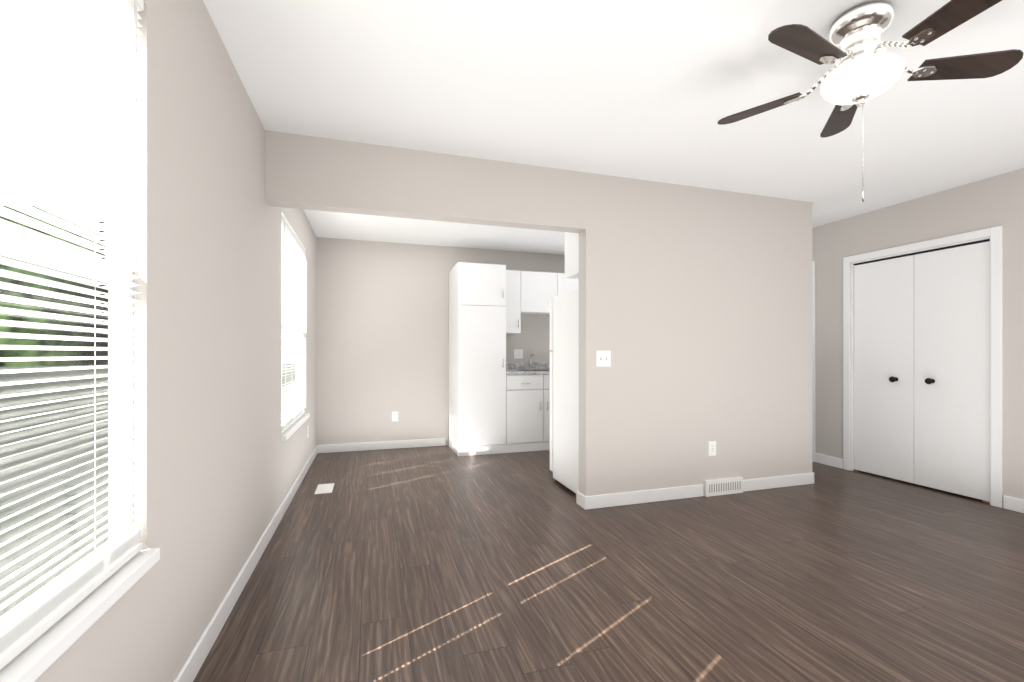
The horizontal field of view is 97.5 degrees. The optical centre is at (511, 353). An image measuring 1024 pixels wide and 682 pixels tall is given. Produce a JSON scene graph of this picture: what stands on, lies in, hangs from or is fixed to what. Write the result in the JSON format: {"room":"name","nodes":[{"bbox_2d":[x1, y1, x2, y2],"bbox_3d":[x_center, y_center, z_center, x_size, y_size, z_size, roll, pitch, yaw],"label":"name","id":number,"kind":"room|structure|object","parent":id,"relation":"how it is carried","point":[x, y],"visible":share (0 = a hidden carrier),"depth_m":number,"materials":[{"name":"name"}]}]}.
{"room":"empty living room","nodes":[
{"label":"empty living room","id":0,"kind":"room"},
{"bbox_2d":[34,0,315,681],"bbox_3d":[-1.200,-0.090,1.669,0.100,2.440,7.300,0,0,-17],"label":"wall","id":1,"kind":"structure","parent":0,"point":[220,463],"depth_m":1.62,"materials":[{"name":"grey paint"}]},
{"bbox_2d":[0,22,159,681],"bbox_3d":[-0.866,-0.210,0.668,0.120,1.580,1.270,0,0,-17],"label":"window","id":2,"kind":"structure","parent":1,"relation":"in","point":[40,655],"depth_m":1.08,"materials":[{"name":"white plastic"}]},
{"bbox_2d":[0,0,143,669],"bbox_3d":[-0.846,-0.215,0.667,0.039,1.506,1.190,0,0,-17],"label":"window blind","id":3,"kind":"object","parent":2,"relation":"attached to","point":[51,72],"visible":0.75,"depth_m":0.95,"materials":[{"name":"white plastic"}]},
{"bbox_2d":[173,445,320,681],"bbox_3d":[-1.146,1.083,1.685,0.014,0.095,7.100,0,0,-17],"label":"baseboard","id":4,"kind":"structure","parent":1,"relation":"attached to","point":[192,665],"depth_m":1.99,"materials":[{"name":"white wood"}]},
{"bbox_2d":[281,244,309,440],"bbox_3d":[-1.808,-0.205,3.694,0.120,1.630,1.290,0,0,-17],"label":"window","id":5,"kind":"structure","parent":1,"relation":"in","point":[291,430],"depth_m":4.25,"materials":[{"name":"white plastic"}]},
{"bbox_2d":[281,211,305,434],"bbox_3d":[-1.788,-0.210,3.693,0.039,1.556,1.210,0,0,-17],"label":"window blind","id":6,"kind":"object","parent":5,"relation":"attached to","point":[297,256],"visible":0.96,"depth_m":3.60,"materials":[{"name":"white plastic"}]},
{"bbox_2d":[316,237,564,444],"bbox_3d":[0.569,-0.090,5.990,5.850,2.440,0.100,0,0,-17],"label":"wall","id":7,"kind":"structure","parent":0,"point":[382,331],"depth_m":5.31,"materials":[{"name":"grey paint"}]},
{"bbox_2d":[321,438,445,452],"bbox_3d":[-1.495,1.083,5.288,1.430,0.095,0.014,0,0,-17],"label":"baseboard","id":8,"kind":"structure","parent":7,"relation":"attached to","point":[362,446],"depth_m":5.27,"materials":[{"name":"white wood"}]},
{"bbox_2d":[392,411,397,421],"bbox_3d":[-1.386,0.750,5.324,0.072,0.116,0.008,0,0,-17],"label":"outlet","id":9,"kind":"object","parent":7,"relation":"attached to","point":[394,416],"visible":1,"depth_m":5.32,"materials":[{"name":"white plastic"}]},
{"bbox_2d":[509,270,520,333],"bbox_3d":[-0.071,-0.620,5.558,0.270,0.760,0.335,0,0,-17],"label":"upper cabinet","id":10,"kind":"object","parent":7,"relation":"attached to","point":[514,276],"depth_m":5.41,"materials":[{"name":"white wood"}]},
{"bbox_2d":[514,349,522,358],"bbox_3d":[0.084,0.010,5.782,0.118,0.118,0.008,0,0,-17],"label":"outlet","id":11,"kind":"object","parent":7,"relation":"attached to","point":[518,353],"visible":1,"depth_m":5.78,"materials":[{"name":"white plastic"}]},
{"bbox_2d":[509,364,549,367],"bbox_3d":[0.393,0.165,5.869,1.340,0.090,0.018,0,0,-17],"label":"backsplash","id":12,"kind":"structure","parent":7,"relation":"attached to","point":[510,365],"depth_m":5.79,"materials":[{"name":"grey stone"}]},
{"bbox_2d":[521,271,578,314],"bbox_3d":[0.516,-0.750,5.741,0.960,0.500,0.335,0,0,-17],"label":"upper cabinet","id":13,"kind":"object","parent":7,"relation":"attached to","point":[537,288],"depth_m":5.52,"materials":[{"name":"white wood"}]},
{"bbox_2d":[265,130,811,495],"bbox_3d":[0.561,-0.090,3.327,4.250,2.440,0.120,0,0,-17],"label":"wall","id":14,"kind":"structure","parent":0,"point":[695,311],"depth_m":3.43,"materials":[{"name":"grey paint"}]},
{"bbox_2d":[561,232,578,279],"bbox_3d":[0.649,-0.808,3.595,0.357,0.385,0.329,0,0,-17],"label":"upper cabinet","id":15,"kind":"object","parent":14,"relation":"attached to","point":[571,239],"depth_m":3.58,"materials":[{"name":"white wood"}]},
{"bbox_2d":[596,351,610,366],"bbox_3d":[0.672,0.040,3.290,0.118,0.118,0.016,0,0,-17],"label":"light switch","id":16,"kind":"object","parent":14,"relation":"attached to","point":[603,358],"visible":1,"depth_m":3.29,"materials":[{"name":"white plastic"}]},
{"bbox_2d":[581,484,703,509],"bbox_3d":[1.018,1.083,3.400,1.034,0.095,0.014,0,0,-17],"label":"baseboard","id":17,"kind":"structure","parent":14,"relation":"attached to","point":[681,492],"depth_m":3.38,"materials":[{"name":"white wood"}]},
{"bbox_2d":[708,441,715,455],"bbox_3d":[1.597,0.760,3.582,0.072,0.116,0.008,0,0,-17],"label":"outlet","id":18,"kind":"object","parent":14,"relation":"attached to","point":[711,448],"visible":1,"depth_m":3.58,"materials":[{"name":"white plastic"}]},
{"bbox_2d":[704,476,742,496],"bbox_3d":[1.696,1.067,3.601,0.360,0.125,0.031,0,0,-17],"label":"air vent","id":19,"kind":"object","parent":14,"relation":"in","point":[723,486],"visible":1,"depth_m":3.58,"materials":[{"name":"white plastic"}]},
{"bbox_2d":[743,472,814,491],"bbox_3d":[2.249,1.083,3.783,0.784,0.095,0.014,0,0,-17],"label":"baseboard","id":20,"kind":"structure","parent":14,"relation":"attached to","point":[805,478],"depth_m":3.77,"materials":[{"name":"white wood"}]},
{"bbox_2d":[193,445,1023,681],"bbox_3d":[1.592,1.180,2.538,5.950,0.100,7.300,0,0,-17],"label":"floor","id":21,"kind":"structure","parent":0,"point":[446,563],"depth_m":2.21,"materials":[{"name":"brown wood"}]},
{"bbox_2d":[315,483,333,493],"bbox_3d":[-1.558,1.126,3.741,0.130,0.007,0.270,0,0,-17],"label":"floor vent","id":22,"kind":"object","parent":21,"relation":"in","point":[324,488],"visible":1,"depth_m":3.73,"materials":[{"name":"white plastic"}]},
{"bbox_2d":[449,262,508,455],"bbox_3d":[-0.420,0.065,5.298,0.550,2.130,0.624,0,0,-17],"label":"tall cabinet","id":23,"kind":"object","parent":21,"relation":"on","point":[498,404],"depth_m":5.01,"materials":[{"name":"white wood"}]},
{"bbox_2d":[509,372,549,452],"bbox_3d":[0.268,0.688,5.513,0.890,0.885,0.624,0,0,-17],"label":"base cabinet","id":24,"kind":"object","parent":21,"relation":"on","point":[529,392],"depth_m":5.16,"materials":[{"name":"white wood"}]},
{"bbox_2d":[509,368,549,371],"bbox_3d":[0.484,0.227,5.574,1.340,0.035,0.635,0,0,-17],"label":"countertop","id":25,"kind":"structure","parent":24,"relation":"on","point":[510,369],"depth_m":5.72,"materials":[{"name":"grey stone"}]},
{"bbox_2d":[550,289,578,492],"bbox_3d":[0.772,0.309,3.859,0.710,1.642,0.710,0,0,-17],"label":"fridge","id":26,"kind":"object","parent":21,"relation":"on","point":[564,388],"visible":0.33,"depth_m":3.72,"materials":[{"name":"white metal"}]},
{"bbox_2d":[203,0,1023,254],"bbox_3d":[1.592,-1.370,2.538,5.950,0.120,7.300,0,0,-17],"label":"ceiling","id":27,"kind":"structure","parent":0,"point":[653,90],"depth_m":2.29,"materials":[{"name":"white paint"}]},
{"bbox_2d":[717,0,1023,201],"bbox_3d":[1.351,-0.948,1.722,1.015,0.723,1.007,0,0,-17],"label":"ceiling fan","id":28,"kind":"object","parent":27,"relation":"hanging from","point":[867,67],"visible":1,"depth_m":1.68,"materials":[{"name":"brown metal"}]},
{"bbox_2d":[812,168,1023,499],"bbox_3d":[3.678,-0.090,3.188,0.120,2.440,7.100,0,0,-17],"label":"wall","id":29,"kind":"structure","parent":0,"point":[994,201],"depth_m":3.70,"materials":[{"name":"grey paint"}]},
{"bbox_2d":[815,453,842,468],"bbox_3d":[3.191,1.083,4.529,0.014,0.095,0.290,0,0,-17],"label":"baseboard","id":30,"kind":"structure","parent":29,"relation":"attached to","point":[819,458],"depth_m":4.51,"materials":[{"name":"white wood"}]},
{"bbox_2d":[812,226,1002,507],"bbox_3d":[3.286,0.085,4.422,0.136,2.090,2.354,0,0,-17],"label":"trim","id":31,"kind":"structure","parent":29,"relation":"attached to","point":[996,365],"depth_m":3.51,"materials":[{"name":"white wood"}]},
{"bbox_2d":[853,239,989,503],"bbox_3d":[3.420,0.136,3.836,0.102,1.987,1.002,0,0,-17],"label":"closet doors","id":32,"kind":"structure","parent":29,"relation":"in","point":[922,368],"depth_m":3.75,"materials":[{"name":"white painted wood"},{"name":"bronze"}]},
{"bbox_2d":[1003,495,1023,512],"bbox_3d":[4.121,1.083,1.540,0.014,0.095,3.630,0,0,-17],"label":"baseboard","id":33,"kind":"structure","parent":29,"relation":"attached to","point":[1010,503],"depth_m":3.22,"materials":[{"name":"white wood"}]}
]}

